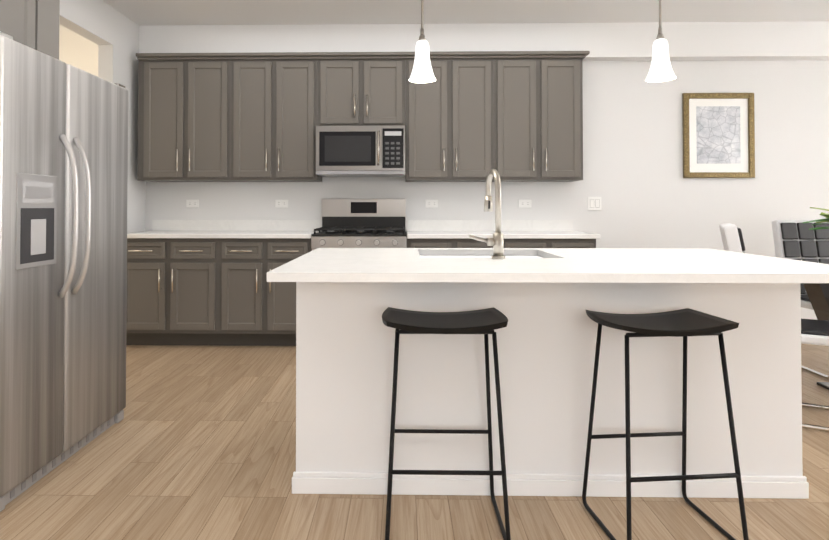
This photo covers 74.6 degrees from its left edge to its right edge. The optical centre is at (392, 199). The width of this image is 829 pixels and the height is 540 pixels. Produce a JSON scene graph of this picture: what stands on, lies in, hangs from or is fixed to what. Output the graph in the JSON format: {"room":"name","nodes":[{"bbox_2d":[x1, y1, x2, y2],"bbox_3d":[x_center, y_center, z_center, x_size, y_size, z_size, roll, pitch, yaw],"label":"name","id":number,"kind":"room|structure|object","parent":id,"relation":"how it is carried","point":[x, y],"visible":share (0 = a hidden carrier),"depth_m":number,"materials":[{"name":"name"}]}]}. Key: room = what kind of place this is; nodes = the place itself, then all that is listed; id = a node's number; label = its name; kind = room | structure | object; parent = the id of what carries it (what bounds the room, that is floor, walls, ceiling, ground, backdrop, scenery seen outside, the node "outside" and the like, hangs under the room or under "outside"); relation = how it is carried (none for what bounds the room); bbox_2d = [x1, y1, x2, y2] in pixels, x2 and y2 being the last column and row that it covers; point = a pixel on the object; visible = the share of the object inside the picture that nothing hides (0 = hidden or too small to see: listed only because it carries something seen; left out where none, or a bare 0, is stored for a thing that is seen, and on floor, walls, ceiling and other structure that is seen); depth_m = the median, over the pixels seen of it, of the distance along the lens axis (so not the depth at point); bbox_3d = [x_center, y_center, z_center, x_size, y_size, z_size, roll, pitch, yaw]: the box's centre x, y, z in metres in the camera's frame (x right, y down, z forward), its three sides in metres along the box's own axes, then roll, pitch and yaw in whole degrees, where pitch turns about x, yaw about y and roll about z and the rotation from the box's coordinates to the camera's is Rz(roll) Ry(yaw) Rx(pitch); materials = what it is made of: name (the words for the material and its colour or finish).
{"room":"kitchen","nodes":[
{"label":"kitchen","id":0,"kind":"room"},
{"bbox_2d":[59,0,145,232],"bbox_3d":[-2.412,-0.244,0.715,0.120,2.760,8.590,0,-1,1],"label":"wall","id":1,"kind":"structure","parent":0,"point":[111,32],"depth_m":4.56,"materials":[{"name":"white paint"}]},
{"bbox_2d":[0,0,59,59],"bbox_3d":[-2.086,-0.062,2.486,0.454,2.450,1.050,0,-1,1],"label":"upper cabinet","id":2,"kind":"object","parent":1,"relation":"attached to","point":[33,24],"visible":0.23,"depth_m":2.82,"materials":[{"name":"grey"}]},
{"bbox_2d":[0,343,828,539],"bbox_3d":[0.679,1.199,2.891,9.600,0.060,13.100,0,-1,1],"label":"floor","id":3,"kind":"structure","parent":0,"point":[197,443],"depth_m":2.12,"materials":[{"name":"brown wood"}]},
{"bbox_2d":[0,31,127,511],"bbox_3d":[-1.783,0.273,2.454,0.872,1.778,0.933,0,-1,1],"label":"refrigerator","id":4,"kind":"object","parent":3,"relation":"on","point":[63,209],"visible":1,"depth_m":2.32,"materials":[{"name":"grey metal"}]},
{"bbox_2d":[126,240,217,345],"bbox_3d":[-1.795,0.756,4.667,0.814,0.879,0.626,0,-1,1],"label":"base cabinet","id":5,"kind":"object","parent":3,"relation":"on","point":[197,283],"depth_m":4.36,"materials":[{"name":"grey wood"}]},
{"bbox_2d":[127,232,316,239],"bbox_3d":[-1.423,0.298,4.657,1.560,0.035,0.646,0,-1,1],"label":"countertop","id":6,"kind":"structure","parent":5,"relation":"on","point":[134,235],"depth_m":4.36,"materials":[{"name":"white stone"}]},
{"bbox_2d":[218,236,311,345],"bbox_3d":[-1.015,0.756,4.652,0.746,0.879,0.626,0,-1,1],"label":"base cabinet","id":7,"kind":"object","parent":3,"relation":"on","point":[253,310],"depth_m":4.35,"materials":[{"name":"grey wood"}]},
{"bbox_2d":[311,199,405,250],"bbox_3d":[-0.261,0.592,4.588,0.753,1.205,0.681,0,-1,1],"label":"range","id":8,"kind":"object","parent":3,"relation":"on","point":[363,223],"visible":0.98,"depth_m":4.85,"materials":[{"name":"silver metal"}]},
{"bbox_2d":[382,307,510,539],"bbox_3d":[0.184,0.783,1.951,0.445,0.742,0.343,0,-1,1],"label":"stool","id":9,"kind":"object","parent":3,"relation":"on","point":[486,322],"visible":0.98,"depth_m":1.85,"materials":[{"name":"black metal"}]},
{"bbox_2d":[407,240,492,247],"bbox_3d":[0.497,0.755,4.624,0.749,0.879,0.626,0,-1,1],"label":"base cabinet","id":10,"kind":"object","parent":3,"relation":"on","point":[410,243],"depth_m":4.32,"materials":[{"name":"grey wood"}]},
{"bbox_2d":[287,281,808,498],"bbox_3d":[0.612,0.720,2.448,2.006,0.884,0.644,0,-1,1],"label":"kitchen island","id":11,"kind":"object","parent":3,"relation":"on","point":[542,300],"depth_m":2.14,"materials":[{"name":"white"}]},
{"bbox_2d":[267,249,828,284],"bbox_3d":[0.613,0.259,2.281,2.020,0.030,1.081,0,-1,1],"label":"island countertop","id":12,"kind":"structure","parent":11,"relation":"on","point":[333,266],"depth_m":1.94,"materials":[{"name":"white stone"}]},
{"bbox_2d":[427,253,542,256],"bbox_3d":[0.422,0.382,2.499,0.608,0.232,0.468,0,-1,1],"label":"sink","id":13,"kind":"object","parent":12,"relation":"in","point":[428,254],"depth_m":2.73,"materials":[{"name":"silver metal"}]},
{"bbox_2d":[469,169,506,256],"bbox_3d":[0.390,0.057,2.313,0.149,0.375,0.203,0,-1,1],"label":"faucet","id":14,"kind":"object","parent":12,"relation":"on","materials":[{"name":"silver metal"}]},
{"bbox_2d":[504,240,595,247],"bbox_3d":[1.246,0.755,4.611,0.750,0.879,0.626,0,-1,1],"label":"base cabinet","id":15,"kind":"object","parent":3,"relation":"on","point":[507,243],"depth_m":4.31,"materials":[{"name":"grey wood"}]},
{"bbox_2d":[407,232,599,239],"bbox_3d":[0.882,0.297,4.614,1.519,0.035,0.646,0,-1,1],"label":"countertop","id":16,"kind":"structure","parent":15,"relation":"on","point":[410,235],"depth_m":4.30,"materials":[{"name":"white stone"}]},
{"bbox_2d":[582,308,748,539],"bbox_3d":[0.938,0.783,1.917,0.445,0.742,0.343,0,-1,-5],"label":"stool","id":17,"kind":"object","parent":3,"relation":"on","point":[684,323],"visible":1,"depth_m":1.86,"materials":[{"name":"black metal"}]},
{"bbox_2d":[719,223,828,431],"bbox_3d":[2.134,0.653,2.977,0.567,1.034,0.400,0,-1,28],"label":"chair","id":18,"kind":"object","parent":3,"relation":"on","point":[814,332],"visible":0.33,"depth_m":2.91,"materials":[{"name":"grey leather"}]},
{"bbox_2d":[771,220,828,378],"bbox_3d":[3.047,0.666,3.809,0.400,1.034,0.567,0,-1,1],"label":"chair","id":19,"kind":"object","parent":3,"relation":"on","point":[797,240],"visible":0.48,"depth_m":4.00,"materials":[{"name":"grey leather"}]},
{"bbox_2d":[803,263,828,389],"bbox_3d":[3.321,0.798,3.249,1.830,0.752,0.800,0,-1,1],"label":"dining table","id":20,"kind":"object","parent":3,"relation":"on","point":[818,294],"visible":0.36,"depth_m":3.26,"materials":[{"name":"black"}]},
{"bbox_2d":[803,207,828,229],"bbox_3d":[2.837,0.173,3.202,0.653,0.495,0.658,0,-1,1],"label":"plant","id":21,"kind":"object","parent":20,"relation":"on","point":[826,215],"visible":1,"depth_m":3.29,"materials":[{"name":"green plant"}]},
{"bbox_2d":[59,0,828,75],"bbox_3d":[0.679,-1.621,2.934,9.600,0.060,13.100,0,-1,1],"label":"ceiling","id":22,"kind":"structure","parent":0,"point":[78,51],"depth_m":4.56,"materials":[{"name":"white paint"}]},
{"bbox_2d":[409,0,435,82],"bbox_3d":[0.130,-1.060,2.386,0.130,1.076,0.130,0,-1,1],"label":"pendant light","id":23,"kind":"object","parent":22,"relation":"hanging from","point":[422,71],"visible":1,"depth_m":2.35,"materials":[{"name":"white glass"}]},
{"bbox_2d":[646,0,675,81],"bbox_3d":[1.162,-1.060,2.367,0.130,1.076,0.130,0,-1,1],"label":"pendant light","id":24,"kind":"object","parent":22,"relation":"hanging from","point":[660,70],"visible":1,"depth_m":2.34,"materials":[{"name":"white glass"}]},
{"bbox_2d":[139,21,828,60],"bbox_3d":[1.571,-1.409,4.885,7.690,0.305,0.140,0,-1,1],"label":"soffit","id":25,"kind":"structure","parent":0,"point":[732,41],"depth_m":4.83,"materials":[{"name":"white paint"}]},
{"bbox_2d":[145,60,828,319],"bbox_3d":[1.563,-0.179,4.987,7.910,2.760,0.100,0,-1,1],"label":"wall","id":26,"kind":"structure","parent":0,"point":[642,188],"depth_m":4.93,"materials":[{"name":"white paint"}]},
{"bbox_2d":[136,55,231,181],"bbox_3d":[-1.794,-0.693,4.839,0.810,1.062,0.326,0,-1,1],"label":"upper cabinet","id":27,"kind":"object","parent":26,"relation":"attached to","point":[185,101],"depth_m":4.68,"materials":[{"name":"grey wood"}]},
{"bbox_2d":[186,200,198,207],"bbox_3d":[-1.833,0.039,4.988,0.116,0.072,0.008,0,-1,1],"label":"electrical outlet","id":28,"kind":"object","parent":26,"relation":"attached to","point":[192,203],"visible":1,"depth_m":4.99,"materials":[{"name":"white plastic"}]},
{"bbox_2d":[232,55,321,181],"bbox_3d":[-1.016,-0.693,4.824,0.746,1.062,0.326,0,-1,1],"label":"upper cabinet","id":29,"kind":"object","parent":26,"relation":"attached to","point":[276,98],"depth_m":4.67,"materials":[{"name":"grey wood"}]},
{"bbox_2d":[275,200,287,207],"bbox_3d":[-1.013,0.038,4.973,0.116,0.072,0.008,0,-1,1],"label":"electrical outlet","id":30,"kind":"object","parent":26,"relation":"attached to","point":[281,203],"visible":1,"depth_m":4.97,"materials":[{"name":"white plastic"}]},
{"bbox_2d":[150,220,573,231],"bbox_3d":[-0.285,0.235,4.950,3.824,0.099,0.020,0,-1,1],"label":"backsplash","id":31,"kind":"structure","parent":26,"relation":"attached to","point":[157,225],"depth_m":4.93,"materials":[{"name":"white tile"}]},
{"bbox_2d":[320,55,407,126],"bbox_3d":[-0.264,-0.922,4.814,0.756,0.604,0.326,0,-1,1],"label":"upper cabinet","id":32,"kind":"object","parent":26,"relation":"attached to","point":[356,90],"depth_m":4.66,"materials":[{"name":"grey wood"}]},
{"bbox_2d":[316,125,404,176],"bbox_3d":[-0.266,-0.412,4.734,0.747,0.407,0.471,0,-1,1],"label":"microwave","id":33,"kind":"object","parent":32,"relation":"attached to","point":[360,151],"visible":1,"depth_m":4.55,"materials":[{"name":"silver metal"}]},
{"bbox_2d":[425,200,437,207],"bbox_3d":[0.357,0.038,4.947,0.116,0.072,0.008,0,-1,1],"label":"electrical outlet","id":34,"kind":"object","parent":26,"relation":"attached to","point":[431,203],"visible":1,"depth_m":4.95,"materials":[{"name":"white plastic"}]},
{"bbox_2d":[405,55,495,181],"bbox_3d":[0.492,-0.693,4.797,0.754,1.062,0.326,0,-1,1],"label":"upper cabinet","id":35,"kind":"object","parent":26,"relation":"attached to","point":[478,116],"depth_m":4.64,"materials":[{"name":"grey wood"}]},
{"bbox_2d":[519,200,530,207],"bbox_3d":[1.202,0.038,4.932,0.116,0.072,0.008,0,-1,1],"label":"electrical outlet","id":36,"kind":"object","parent":26,"relation":"attached to","point":[524,203],"visible":1,"depth_m":4.93,"materials":[{"name":"white plastic"}]},
{"bbox_2d":[496,51,583,181],"bbox_3d":[1.246,-0.694,4.783,0.755,1.062,0.326,0,-1,1],"label":"upper cabinet","id":37,"kind":"object","parent":26,"relation":"attached to","point":[539,94],"depth_m":4.63,"materials":[{"name":"grey wood"}]},
{"bbox_2d":[588,197,600,209],"bbox_3d":[1.829,0.038,4.920,0.120,0.120,0.008,0,-1,1],"label":"switch plate","id":38,"kind":"object","parent":26,"relation":"attached to","point":[594,203],"visible":1,"depth_m":4.92,"materials":[{"name":"white plastic"}]},
{"bbox_2d":[682,93,754,177],"bbox_3d":[2.936,-0.576,4.899,0.630,0.766,0.030,0,-1,1],"label":"picture frame","id":39,"kind":"object","parent":26,"relation":"attached to","point":[718,135],"visible":0.96,"depth_m":4.90,"materials":[{"name":"gold metal"}]}
]}

